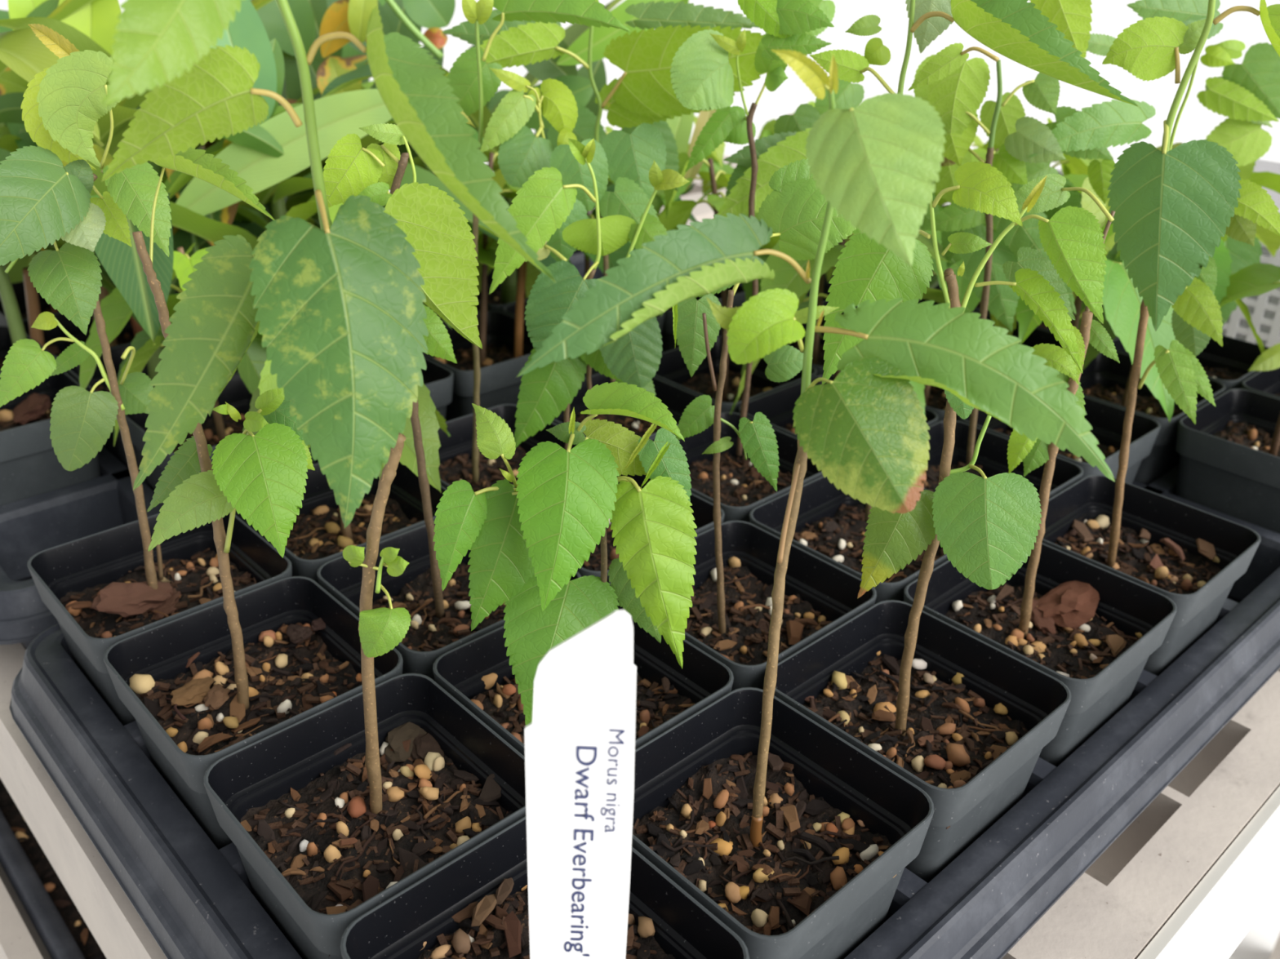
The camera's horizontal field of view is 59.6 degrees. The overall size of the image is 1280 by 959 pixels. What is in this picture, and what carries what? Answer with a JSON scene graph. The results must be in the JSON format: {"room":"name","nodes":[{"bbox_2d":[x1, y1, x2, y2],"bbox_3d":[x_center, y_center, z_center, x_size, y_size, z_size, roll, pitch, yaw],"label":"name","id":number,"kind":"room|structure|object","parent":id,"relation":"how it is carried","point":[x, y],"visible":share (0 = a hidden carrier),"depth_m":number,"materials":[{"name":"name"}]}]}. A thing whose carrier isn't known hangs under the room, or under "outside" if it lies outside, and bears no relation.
{"room":"plant nursery","nodes":[
{"label":"plant nursery","id":0,"kind":"room"},
{"bbox_2d":[235,461,447,584],"bbox_3d":[-0.145,0.047,0.563,0.088,0.084,0.088,-22,36,-38],"label":"pot","id":1,"kind":"object","parent":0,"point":[318,535],"depth_m":0.57,"materials":[{"name":"black plastic"}]},
{"bbox_2d":[0,0,1279,958],"bbox_3d":[-0.047,0.952,0.742,80.000,0.050,80.000,-22,36,-38],"label":"white background","id":2,"kind":"structure","parent":0,"point":[1109,17],"depth_m":8.69,"materials":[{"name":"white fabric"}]},
{"bbox_2d":[0,863,51,958],"bbox_3d":[-0.330,0.470,0.879,0.230,0.664,1.080,-22,36,-38],"label":"bench","id":3,"kind":"object","parent":2,"relation":"on","point":[19,938],"visible":0.05,"depth_m":0.60,"materials":[{"name":"beige plastic"}]},
{"bbox_2d":[0,778,106,958],"bbox_3d":[-0.322,0.193,0.736,0.197,0.047,0.924,-22,36,-38],"label":"tray","id":4,"kind":"object","parent":3,"relation":"on","point":[61,928],"visible":0.11,"depth_m":0.63,"materials":[{"name":"black plastic"}]},
{"bbox_2d":[0,155,1279,958],"bbox_3d":[0.059,0.243,1.172,1.237,0.813,1.142,-22,36,-38],"label":"bench","id":5,"kind":"object","parent":2,"relation":"on","point":[1191,876],"visible":0.02,"depth_m":0.47,"materials":[{"name":"beige plastic"}]},
{"bbox_2d":[0,248,604,650],"bbox_3d":[-0.168,-0.099,0.888,0.766,0.047,0.404,-22,36,-38],"label":"tray","id":6,"kind":"object","parent":5,"relation":"on","point":[29,526],"visible":0.2,"depth_m":0.63,"materials":[{"name":"black plastic"}]},
{"bbox_2d":[0,123,60,326],"bbox_3d":[-0.429,-0.157,0.805,0.347,0.209,0.284,-22,36,-38],"label":"potted plant","id":7,"kind":"object","parent":6,"relation":"on","point":[7,142],"visible":0.05,"depth_m":0.82,"materials":[{"name":"green plant"}]},
{"bbox_2d":[0,281,60,326],"bbox_3d":[-0.423,-0.098,0.827,0.088,0.084,0.088,-22,36,-38],"label":"pot","id":8,"kind":"object","parent":7,"relation":"on","point":[18,287],"depth_m":0.83,"materials":[{"name":"black plastic"}]},
{"bbox_2d":[0,345,100,506],"bbox_3d":[-0.384,-0.024,0.687,0.109,0.084,0.163,-22,36,-38],"label":"pot","id":9,"kind":"object","parent":6,"relation":"on","point":[29,464],"visible":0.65,"depth_m":0.63,"materials":[{"name":"black plastic"}]},
{"bbox_2d":[0,0,104,373],"bbox_3d":[-0.419,-0.136,0.651,0.308,0.315,0.304,3,28,3],"label":"potted plant","id":10,"kind":"object","parent":6,"relation":"on","point":[21,51],"visible":0.15,"depth_m":0.64,"materials":[{"name":"green plant"}]},
{"bbox_2d":[0,325,13,373],"bbox_3d":[-0.428,-0.039,0.714,0.088,0.084,0.088,-22,36,-38],"label":"pot","id":11,"kind":"object","parent":10,"relation":"on","point":[6,336],"depth_m":0.75,"materials":[{"name":"black plastic"}]},
{"bbox_2d":[0,0,273,359],"bbox_3d":[-0.372,-0.161,0.721,0.340,0.297,0.302,9,29,15],"label":"potted plant","id":12,"kind":"object","parent":6,"relation":"on","point":[123,113],"visible":0.07,"depth_m":0.69,"materials":[{"name":"green plant"}]},
{"bbox_2d":[22,313,134,359],"bbox_3d":[-0.362,-0.066,0.769,0.088,0.084,0.088,-22,36,-38],"label":"pot","id":13,"kind":"object","parent":12,"relation":"on","point":[126,335],"depth_m":0.77,"materials":[{"name":"black plastic"}]},
{"bbox_2d":[0,0,302,468],"bbox_3d":[-0.306,-0.142,0.674,0.270,0.310,0.282,6,28,9],"label":"potted plant","id":14,"kind":"object","parent":6,"relation":"on","point":[121,265],"visible":0.13,"depth_m":0.66,"materials":[{"name":"green plant"}]},
{"bbox_2d":[66,344,239,468],"bbox_3d":[-0.300,-0.034,0.711,0.088,0.084,0.088,-22,36,-38],"label":"pot","id":15,"kind":"object","parent":14,"relation":"on","point":[117,450],"depth_m":0.69,"materials":[{"name":"black plastic"}]},
{"bbox_2d":[79,242,315,491],"bbox_3d":[-0.238,-0.048,0.630,0.114,0.185,0.116,-2,28,-6],"label":"potted mulberry","id":16,"kind":"object","parent":6,"relation":"on","point":[116,312],"visible":0.21,"depth_m":0.60,"materials":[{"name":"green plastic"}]},
{"bbox_2d":[124,373,315,491],"bbox_3d":[-0.239,-0.003,0.653,0.088,0.084,0.088,-22,36,-38],"label":"pot","id":17,"kind":"object","parent":16,"relation":"on","point":[216,426],"depth_m":0.66,"materials":[{"name":"black plastic"}]},
{"bbox_2d":[172,80,374,235],"bbox_3d":[-0.278,-0.222,0.907,0.245,0.238,0.320,16,31,26],"label":"potted plant","id":18,"kind":"object","parent":6,"relation":"on","point":[289,204],"visible":0.02,"depth_m":0.85,"materials":[{"name":"green plant"}]},
{"bbox_2d":[89,0,499,256],"bbox_3d":[-0.221,-0.167,0.724,0.326,0.310,0.285,-11,30,-22],"label":"potted plant","id":19,"kind":"object","parent":6,"relation":"on","point":[265,154],"visible":0.21,"depth_m":0.63,"materials":[{"name":"green plant"}]},
{"bbox_2d":[0,0,613,293],"bbox_3d":[-0.275,-0.211,0.824,0.449,0.294,0.349,-22,36,-38],"label":"potted plant","id":20,"kind":"object","parent":6,"relation":"on","point":[82,42],"visible":0.07,"depth_m":0.76,"materials":[{"name":"green plant"}]},
{"bbox_2d":[286,195,453,460],"bbox_3d":[-0.179,-0.077,0.681,0.141,0.193,0.119,3,28,3],"label":"potted mulberry","id":21,"kind":"object","parent":6,"relation":"on","point":[438,380],"visible":0.02,"depth_m":0.68,"materials":[{"name":"green plant"}]},
{"bbox_2d":[316,356,453,460],"bbox_3d":[-0.173,-0.029,0.708,0.088,0.084,0.088,-22,36,-38],"label":"pot","id":22,"kind":"object","parent":21,"relation":"on","point":[438,380],"depth_m":0.69,"materials":[{"name":"black plastic"}]},
{"bbox_2d":[208,0,535,226],"bbox_3d":[-0.232,-0.250,0.854,0.300,0.337,0.340,3,28,3],"label":"potted plant","id":23,"kind":"object","parent":6,"relation":"on","point":[348,51],"visible":0.02,"depth_m":0.80,"materials":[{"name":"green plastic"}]},
{"bbox_2d":[195,0,556,321],"bbox_3d":[-0.181,-0.186,0.770,0.303,0.304,0.263,4,28,4],"label":"potted plant","id":24,"kind":"object","parent":6,"relation":"on","point":[351,16],"visible":0.17,"depth_m":0.73,"materials":[{"name":"green plant"}]},
{"bbox_2d":[430,302,480,321],"bbox_3d":[-0.168,-0.088,0.821,0.088,0.084,0.088,-22,36,-38],"label":"pot","id":25,"kind":"object","parent":24,"relation":"on","point":[477,306],"depth_m":0.81,"materials":[{"name":"black plastic"}]},
{"bbox_2d":[310,0,622,220],"bbox_3d":[-0.142,-0.244,0.902,0.314,0.287,0.324,-2,28,-6],"label":"potted plant","id":26,"kind":"object","parent":6,"relation":"on","point":[572,32],"visible":0.02,"depth_m":0.90,"materials":[{"name":"green plant"}]},
{"bbox_2d":[288,0,716,358],"bbox_3d":[-0.109,-0.207,0.803,0.306,0.313,0.307,-22,36,-38],"label":"potted plant","id":27,"kind":"object","parent":6,"relation":"on","point":[563,68],"visible":0.31,"depth_m":0.71,"materials":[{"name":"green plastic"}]},
{"bbox_2d":[476,267,528,312],"bbox_3d":[-0.102,-0.115,0.875,0.088,0.084,0.088,-22,36,-38],"label":"pot","id":28,"kind":"object","parent":27,"relation":"on","point":[504,295],"depth_m":0.86,"materials":[{"name":"black plastic"}]},
{"bbox_2d":[422,148,590,422],"bbox_3d":[-0.096,-0.111,0.736,0.104,0.206,0.122,-22,36,-38],"label":"potted mulberry","id":29,"kind":"object","parent":6,"relation":"on","point":[500,384],"visible":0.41,"depth_m":0.73,"materials":[{"name":"black plastic"}]},
{"bbox_2d":[422,311,534,422],"bbox_3d":[-0.107,-0.056,0.762,0.088,0.084,0.088,-22,36,-38],"label":"pot","id":30,"kind":"object","parent":29,"relation":"on","point":[500,384],"depth_m":0.73,"materials":[{"name":"black plastic"}]},
{"bbox_2d":[500,126,664,377],"bbox_3d":[-0.023,-0.140,0.788,0.134,0.213,0.131,21,34,33],"label":"potted mulberry","id":31,"kind":"object","parent":6,"relation":"on","point":[532,272],"visible":0.02,"depth_m":0.78,"materials":[{"name":"green plant"}]},
{"bbox_2d":[502,300,664,377],"bbox_3d":[-0.041,-0.083,0.817,0.088,0.084,0.088,-22,36,-38],"label":"pot","id":32,"kind":"object","parent":31,"relation":"on","point":[509,309],"depth_m":0.80,"materials":[{"name":"black plastic"}]},
{"bbox_2d":[590,115,746,352],"bbox_3d":[0.009,-0.165,0.833,0.139,0.217,0.133,-22,36,-38],"label":"potted mulberry","id":33,"kind":"object","parent":6,"relation":"on","point":[668,340],"visible":0.08,"depth_m":0.81,"materials":[{"name":"green plant"}]},
{"bbox_2d":[661,284,746,352],"bbox_3d":[0.025,-0.110,0.872,0.088,0.084,0.088,-22,36,-38],"label":"pot","id":34,"kind":"object","parent":33,"relation":"on","point":[668,340],"depth_m":0.82,"materials":[{"name":"black plastic"}]},
{"bbox_2d":[701,113,809,297],"bbox_3d":[0.086,-0.193,0.905,0.128,0.204,0.112,14,30,23],"label":"potted mulberry","id":35,"kind":"object","parent":6,"relation":"on","point":[767,129],"visible":0.02,"depth_m":0.86,"materials":[{"name":"green plant"}]},
{"bbox_2d":[739,283,809,297],"bbox_3d":[0.091,-0.137,0.927,0.088,0.084,0.088,-22,36,-38],"label":"pot","id":36,"kind":"object","parent":35,"relation":"on","point":[808,293],"depth_m":0.90,"materials":[{"name":"black plastic"}]},
{"bbox_2d":[791,101,834,302],"bbox_3d":[0.160,-0.220,0.959,0.098,0.204,0.144,-22,36,-38],"label":"potted mulberry","id":37,"kind":"object","parent":6,"relation":"on","point":[826,285],"visible":0.02,"depth_m":0.92,"materials":[{"name":"green plant"}]},
{"bbox_2d":[822,273,834,302],"bbox_3d":[0.157,-0.164,0.982,0.088,0.084,0.088,-22,36,-38],"label":"pot","id":38,"kind":"object","parent":37,"relation":"on","point":[826,285],"depth_m":0.93,"materials":[{"name":"black plastic"}]},
{"bbox_2d":[9,465,1279,958],"bbox_3d":[0.118,0.049,0.617,0.766,0.047,0.389,-22,36,-38],"label":"tray","id":39,"kind":"object","parent":5,"relation":"on","point":[196,899],"visible":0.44,"depth_m":0.43,"materials":[{"name":"black plastic"}]},
{"bbox_2d":[0,23,292,725],"bbox_3d":[-0.210,-0.023,0.456,0.093,0.303,0.088,-22,36,-38],"label":"potted mulberry","id":40,"kind":"object","parent":39,"relation":"on","point":[100,587],"visible":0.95,"depth_m":0.44,"materials":[{"name":"green plant"}]},
{"bbox_2d":[26,512,292,725],"bbox_3d":[-0.211,0.074,0.508,0.088,0.084,0.088,-22,36,-38],"label":"pot","id":41,"kind":"object","parent":40,"relation":"on","point":[100,587],"depth_m":0.50,"materials":[{"name":"black plastic"}]},
{"bbox_2d":[103,146,403,849],"bbox_3d":[-0.154,0.017,0.414,0.091,0.274,0.110,-22,36,-38],"label":"potted mulberry","id":42,"kind":"object","parent":39,"relation":"on","point":[200,687],"visible":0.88,"depth_m":0.43,"materials":[{"name":"black plastic"}]},
{"bbox_2d":[103,576,403,849],"bbox_3d":[-0.150,0.105,0.450,0.088,0.084,0.088,-22,36,-38],"label":"pot","id":43,"kind":"object","parent":42,"relation":"on","point":[197,695],"depth_m":0.45,"materials":[{"name":"black plastic"}]},
{"bbox_2d":[101,0,555,958],"bbox_3d":[-0.086,0.022,0.330,0.102,0.345,0.104,-14,31,-27],"label":"potted mulberry","id":44,"kind":"object","parent":39,"relation":"on","point":[329,815],"visible":0.98,"depth_m":0.30,"materials":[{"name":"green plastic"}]},
{"bbox_2d":[203,673,526,958],"bbox_3d":[-0.089,0.137,0.392,0.088,0.084,0.088,-22,36,-38],"label":"pot","id":45,"kind":"object","parent":44,"relation":"on","point":[326,824],"depth_m":0.39,"materials":[{"name":"black plastic"}]},
{"bbox_2d":[235,360,450,584],"bbox_3d":[-0.132,0.005,0.554,0.121,0.168,0.122,-22,36,-38],"label":"potted mulberry","id":46,"kind":"object","parent":39,"relation":"on","point":[318,535],"visible":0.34,"depth_m":0.56,"materials":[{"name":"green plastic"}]},
{"bbox_2d":[316,123,581,681],"bbox_3d":[-0.082,-0.005,0.461,0.088,0.273,0.088,-22,36,-38],"label":"potted mulberry","id":47,"kind":"object","parent":39,"relation":"on","point":[440,235],"visible":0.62,"depth_m":0.41,"materials":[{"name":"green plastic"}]},
{"bbox_2d":[316,521,581,681],"bbox_3d":[-0.084,0.078,0.505,0.088,0.084,0.088,-22,36,-38],"label":"pot","id":48,"kind":"object","parent":47,"relation":"on","point":[441,622],"depth_m":0.50,"materials":[{"name":"black plastic"}]},
{"bbox_2d":[433,0,631,492],"bbox_3d":[-0.102,-0.109,0.614,0.106,0.314,0.228,-11,30,-23],"label":"potted mulberry","id":49,"kind":"object","parent":39,"relation":"on","point":[474,82],"visible":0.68,"depth_m":0.52,"materials":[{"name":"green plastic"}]},
{"bbox_2d":[437,404,576,488],"bbox_3d":[-0.079,0.020,0.618,0.088,0.084,0.088,-22,36,-38],"label":"pot","id":50,"kind":"object","parent":49,"relation":"on","point":[460,458],"depth_m":0.63,"materials":[{"name":"black plastic"}]},
{"bbox_2d":[340,815,749,958],"bbox_3d":[-0.028,0.143,0.321,0.088,0.141,0.090,-22,36,-38],"label":"potted mulberry","id":51,"kind":"object","parent":39,"relation":"on","point":[475,905],"visible":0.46,"depth_m":0.34,"materials":[{"name":"black plastic"}]},
{"bbox_2d":[524,609,635,958],"bbox_3d":[-0.015,0.111,0.282,0.026,0.187,0.001,1,28,0],"label":"plant label","id":52,"kind":"object","parent":51,"relation":"in","point":[580,739],"visible":1,"depth_m":0.26,"materials":[{"name":"plastic"}]},
{"bbox_2d":[432,381,733,757],"bbox_3d":[-0.025,0.055,0.418,0.093,0.208,0.098,-22,36,-38],"label":"potted mulberry","id":53,"kind":"object","parent":39,"relation":"on","point":[526,548],"visible":0.7,"depth_m":0.38,"materials":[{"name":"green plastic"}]},
{"bbox_2d":[432,600,733,757],"bbox_3d":[-0.023,0.110,0.447,0.088,0.084,0.088,-22,36,-38],"label":"pot","id":54,"kind":"object","parent":53,"relation":"on","point":[477,673],"depth_m":0.44,"materials":[{"name":"black plastic"}]},
{"bbox_2d":[441,0,766,439],"bbox_3d":[-0.016,-0.103,0.610,0.152,0.313,0.118,-12,30,-24],"label":"potted mulberry","id":55,"kind":"object","parent":39,"relation":"on","point":[644,92],"visible":0.48,"depth_m":0.56,"materials":[{"name":"green plant"}]},
{"bbox_2d":[552,373,715,439],"bbox_3d":[-0.013,-0.007,0.672,0.088,0.084,0.088,-22,36,-38],"label":"pot","id":56,"kind":"object","parent":55,"relation":"on","point":[677,399],"depth_m":0.68,"materials":[{"name":"black plastic"}]},
{"bbox_2d":[488,122,724,582],"bbox_3d":[-0.014,-0.028,0.523,0.112,0.259,0.092,-22,36,-38],"label":"potted mulberry","id":57,"kind":"object","parent":39,"relation":"on","point":[550,210],"visible":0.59,"depth_m":0.48,"materials":[{"name":"green plant"}]},
{"bbox_2d":[515,474,724,582],"bbox_3d":[-0.018,0.051,0.560,0.088,0.084,0.088,-22,36,-38],"label":"pot","id":58,"kind":"object","parent":57,"relation":"on","point":[703,509],"depth_m":0.55,"materials":[{"name":"black plastic"}]},
{"bbox_2d":[650,28,822,522],"bbox_3d":[0.052,-0.071,0.566,0.091,0.299,0.088,-22,36,-38],"label":"potted mulberry","id":59,"kind":"object","parent":39,"relation":"on","point":[702,75],"visible":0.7,"depth_m":0.54,"materials":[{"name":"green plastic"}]},
{"bbox_2d":[650,412,822,522],"bbox_3d":[0.048,0.025,0.615,0.088,0.084,0.088,-22,36,-38],"label":"pot","id":60,"kind":"object","parent":59,"relation":"on","point":[743,489],"depth_m":0.62,"materials":[{"name":"black plastic"}]},
{"bbox_2d":[654,151,822,413],"bbox_3d":[0.044,-0.091,0.692,0.127,0.216,0.104,-13,31,-25],"label":"potted mulberry","id":61,"kind":"object","parent":39,"relation":"on","point":[673,370],"visible":0.3,"depth_m":0.72,"materials":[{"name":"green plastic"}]},
{"bbox_2d":[654,335,817,413],"bbox_3d":[0.053,-0.034,0.727,0.088,0.084,0.088,-22,36,-38],"label":"pot","id":62,"kind":"object","parent":61,"relation":"on","point":[673,370],"depth_m":0.74,"materials":[{"name":"black plastic"}]},
{"bbox_2d":[608,158,876,691],"bbox_3d":[0.045,0.004,0.461,0.088,0.262,0.088,-22,36,-38],"label":"potted mulberry","id":63,"kind":"object","parent":39,"relation":"on","point":[729,620],"visible":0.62,"depth_m":0.47,"materials":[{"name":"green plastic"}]},
{"bbox_2d":[608,520,876,691],"bbox_3d":[0.043,0.083,0.502,0.088,0.084,0.088,-22,36,-38],"label":"pot","id":64,"kind":"object","parent":63,"relation":"on","point":[729,620],"depth_m":0.50,"materials":[{"name":"black plastic"}]},
{"bbox_2d":[736,163,853,375],"bbox_3d":[0.121,-0.119,0.739,0.110,0.226,0.115,-22,36,-38],"label":"potted mulberry","id":65,"kind":"object","parent":39,"relation":"on","point":[818,361],"visible":0.06,"depth_m":0.76,"materials":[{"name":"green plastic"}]},
{"bbox_2d":[786,315,833,375],"bbox_3d":[0.119,-0.061,0.782,0.088,0.084,0.088,-22,36,-38],"label":"pot","id":66,"kind":"object","parent":65,"relation":"on","point":[818,361],"depth_m":0.78,"materials":[{"name":"black plastic"}]},
{"bbox_2d":[516,48,1115,958],"bbox_3d":[0.040,0.048,0.319,0.115,0.316,0.122,-22,36,-38],"label":"potted mulberry","id":67,"kind":"object","parent":39,"relation":"on","point":[800,842],"visible":0.98,"depth_m":0.29,"materials":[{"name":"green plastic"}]},
{"bbox_2d":[631,687,933,958],"bbox_3d":[0.038,0.142,0.389,0.088,0.084,0.088,-22,36,-38],"label":"pot","id":68,"kind":"object","parent":67,"relation":"on","point":[805,854],"depth_m":0.38,"materials":[{"name":"black plastic"}]},
{"bbox_2d":[729,227,971,438],"bbox_3d":[0.117,-0.062,0.638,0.128,0.218,0.113,11,29,18],"label":"potted mulberry","id":69,"kind":"object","parent":39,"relation":"on","point":[778,406],"visible":0.05,"depth_m":0.61,"materials":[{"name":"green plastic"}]},
{"bbox_2d":[738,374,937,438],"bbox_3d":[0.115,-0.002,0.669,0.088,0.084,0.088,-22,36,-38],"label":"pot","id":70,"kind":"object","parent":69,"relation":"on","point":[778,406],"depth_m":0.68,"materials":[{"name":"black plastic"}]},
{"bbox_2d":[822,203,974,312],"bbox_3d":[0.180,-0.147,0.811,0.157,0.214,0.119,-11,30,-22],"label":"potted mulberry","id":71,"kind":"object","parent":39,"relation":"on","point":[824,303],"visible":0.02,"depth_m":0.83,"materials":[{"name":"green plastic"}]},
{"bbox_2d":[822,147,1016,422],"bbox_3d":[0.191,-0.093,0.692,0.161,0.226,0.098,-22,36,-38],"label":"potted mulberry","id":72,"kind":"object","parent":39,"relation":"on","point":[935,400],"visible":0.11,"depth_m":0.64,"materials":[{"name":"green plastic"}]},
{"bbox_2d":[924,385,958,422],"bbox_3d":[0.181,-0.029,0.724,0.088,0.084,0.088,-22,36,-38],"label":"pot","id":73,"kind":"object","parent":72,"relation":"on","point":[935,400],"depth_m":0.72,"materials":[{"name":"black plastic"}]},
{"bbox_2d":[737,0,1137,604],"bbox_3d":[0.111,-0.052,0.501,0.106,0.328,0.121,-11,30,-23],"label":"potted mulberry","id":74,"kind":"object","parent":39,"relation":"on","point":[831,525],"visible":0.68,"depth_m":0.45,"materials":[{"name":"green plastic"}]},
{"bbox_2d":[749,475,947,604],"bbox_3d":[0.110,0.056,0.556,0.088,0.084,0.088,-22,36,-38],"label":"pot","id":75,"kind":"object","parent":74,"relation":"on","point":[831,525],"depth_m":0.56,"materials":[{"name":"black plastic"}]},
{"bbox_2d":[773,161,1106,883],"bbox_3d":[0.110,0.027,0.401,0.097,0.280,0.088,-22,36,-38],"label":"potted mulberry","id":76,"kind":"object","parent":39,"relation":"on","point":[964,720],"visible":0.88,"depth_m":0.39,"materials":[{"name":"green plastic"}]},
{"bbox_2d":[773,600,1071,883],"bbox_3d":[0.104,0.115,0.444,0.088,0.084,0.088,-22,36,-38],"label":"pot","id":77,"kind":"object","parent":76,"relation":"on","point":[969,722],"depth_m":0.44,"materials":[{"name":"black plastic"}]},
{"bbox_2d":[933,134,990,315],"bbox_3d":[0.251,-0.173,0.868,0.144,0.210,0.121,17,31,27],"label":"potted mulberry","id":78,"kind":"object","parent":39,"relation":"on","point":[978,143],"visible":0.05,"depth_m":0.83,"materials":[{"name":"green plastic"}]},
{"bbox_2d":[801,0,1222,498],"bbox_3d":[0.178,-0.099,0.594,0.158,0.327,0.152,-22,36,-38],"label":"potted mulberry","id":79,"kind":"object","parent":39,"relation":"on","point":[1028,146],"visible":0.48,"depth_m":0.53,"materials":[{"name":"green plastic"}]},
{"bbox_2d":[923,420,1083,498],"bbox_3d":[0.176,0.029,0.611,0.088,0.084,0.088,-22,36,-38],"label":"pot","id":80,"kind":"object","parent":79,"relation":"on","point":[992,458],"depth_m":0.63,"materials":[{"name":"black plastic"}]},
{"bbox_2d":[918,117,1122,348],"bbox_3d":[0.263,-0.117,0.740,0.109,0.228,0.146,-22,36,-38],"label":"potted mulberry","id":81,"kind":"object","parent":39,"relation":"on","point":[1071,165],"visible":0.02,"depth_m":0.73,"materials":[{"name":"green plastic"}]},
{"bbox_2d":[903,173,1177,767],"bbox_3d":[0.174,0.010,0.460,0.093,0.257,0.088,-22,36,-38],"label":"potted mulberry","id":82,"kind":"object","parent":39,"relation":"on","point":[1094,629],"visible":0.65,"depth_m":0.48,"materials":[{"name":"black plastic"}]},
{"bbox_2d":[903,542,1177,767],"bbox_3d":[0.171,0.088,0.498,0.088,0.084,0.088,-22,36,-38],"label":"pot","id":83,"kind":"object","parent":82,"relation":"on","point":[1094,629],"depth_m":0.49,"materials":[{"name":"black plastic"}]},
{"bbox_2d":[957,173,1177,484],"bbox_3d":[0.234,-0.063,0.635,0.138,0.228,0.143,-22,36,-38],"label":"potted mulberry","id":84,"kind":"object","parent":39,"relation":"on","point":[1122,301],"visible":0.19,"depth_m":0.59,"materials":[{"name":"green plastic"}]},
{"bbox_2d":[957,396,1160,484],"bbox_3d":[0.242,0.002,0.666,0.088,0.084,0.088,-22,36,-38],"label":"pot","id":85,"kind":"object","parent":84,"relation":"on","point":[1106,421],"depth_m":0.66,"materials":[{"name":"black plastic"}]},
{"bbox_2d":[1016,155,1118,339],"bbox_3d":[0.301,-0.140,0.800,0.147,0.216,0.110,-7,29,-16],"label":"potted mulberry","id":86,"kind":"object","parent":39,"relation":"on","point":[1042,326],"visible":0.02,"depth_m":0.79,"materials":[{"name":"green plant"}]},
{"bbox_2d":[1041,0,1279,676],"bbox_3d":[0.247,-0.053,0.508,0.116,0.328,0.096,-22,36,-38],"label":"potted mulberry","id":87,"kind":"object","parent":39,"relation":"on","point":[1173,207],"visible":0.86,"depth_m":0.49,"materials":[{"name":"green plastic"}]},
{"bbox_2d":[1041,474,1261,676],"bbox_3d":[0.237,0.061,0.553,0.088,0.084,0.088,-22,36,-38],"label":"pot","id":88,"kind":"object","parent":87,"relation":"on","point":[1193,557],"depth_m":0.55,"materials":[{"name":"black plastic"}]},
{"bbox_2d":[1078,39,1279,485],"bbox_3d":[0.312,-0.109,0.664,0.115,0.286,0.112,-22,36,-38],"label":"potted mulberry","id":89,"kind":"object","parent":39,"relation":"on","point":[1247,93],"visible":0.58,"depth_m":0.63,"materials":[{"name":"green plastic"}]},
{"bbox_2d":[1080,351,1225,485],"bbox_3d":[0.308,-0.025,0.721,0.088,0.084,0.088,-22,36,-38],"label":"pot","id":90,"kind":"object","parent":89,"relation":"on","point":[1104,380],"depth_m":0.71,"materials":[{"name":"black plastic"}]},
{"bbox_2d":[1112,160,1279,392],"bbox_3d":[0.377,-0.114,0.752,0.130,0.218,0.114,-22,36,-38],"label":"potted mulberry","id":91,"kind":"object","parent":39,"relation":"on","point":[1229,364],"visible":0.08,"depth_m":0.75,"materials":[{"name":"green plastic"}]},
{"bbox_2d":[1112,334,1269,392],"bbox_3d":[0.374,-0.051,0.776,0.088,0.084,0.088,-22,36,-38],"label":"pot","id":92,"kind":"object","parent":91,"relation":"on","point":[1229,364],"depth_m":0.78,"materials":[{"name":"black plastic"}]},
{"bbox_2d":[1175,262,1279,533],"bbox_3d":[0.370,-0.055,0.652,0.130,0.205,0.118,-22,36,-38],"label":"potted mulberry","id":93,"kind":"object","parent":39,"relation":"on","point":[1229,463],"visible":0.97,"depth_m":0.64,"materials":[{"name":"black plastic"}]},
{"bbox_2d":[1175,388,1279,533],"bbox_3d":[0.369,0.007,0.663,0.088,0.084,0.088,-22,36,-38],"label":"pot","id":94,"kind":"object","parent":93,"relation":"on","point":[1229,463],"depth_m":0.64,"materials":[{"name":"black plastic"}]},
{"bbox_2d":[1240,343,1279,399],"bbox_3d":[0.439,-0.070,0.673,0.133,0.213,0.115,-22,36,-38],"label":"potted mulberry","id":95,"kind":"object","parent":39,"relation":"on","point":[1266,381],"visible":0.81,"depth_m":0.71,"materials":[{"name":"black plastic"}]},
{"bbox_2d":[1240,367,1279,399],"bbox_3d":[0.435,-0.020,0.718,0.088,0.084,0.088,-22,36,-38],"label":"pot","id":96,"kind":"object","parent":95,"relation":"on","point":[1267,382],"depth_m":0.73,"materials":[{"name":"black plastic"}]},
{"bbox_2d":[1056,157,1279,347],"bbox_3d":[0.596,-0.161,0.934,0.225,0.148,0.448,-22,36,-38],"label":"crate","id":97,"kind":"object","parent":5,"relation":"on","point":[1264,309],"visible":0.02,"depth_m":0.89,"materials":[{"name":"white plastic"}]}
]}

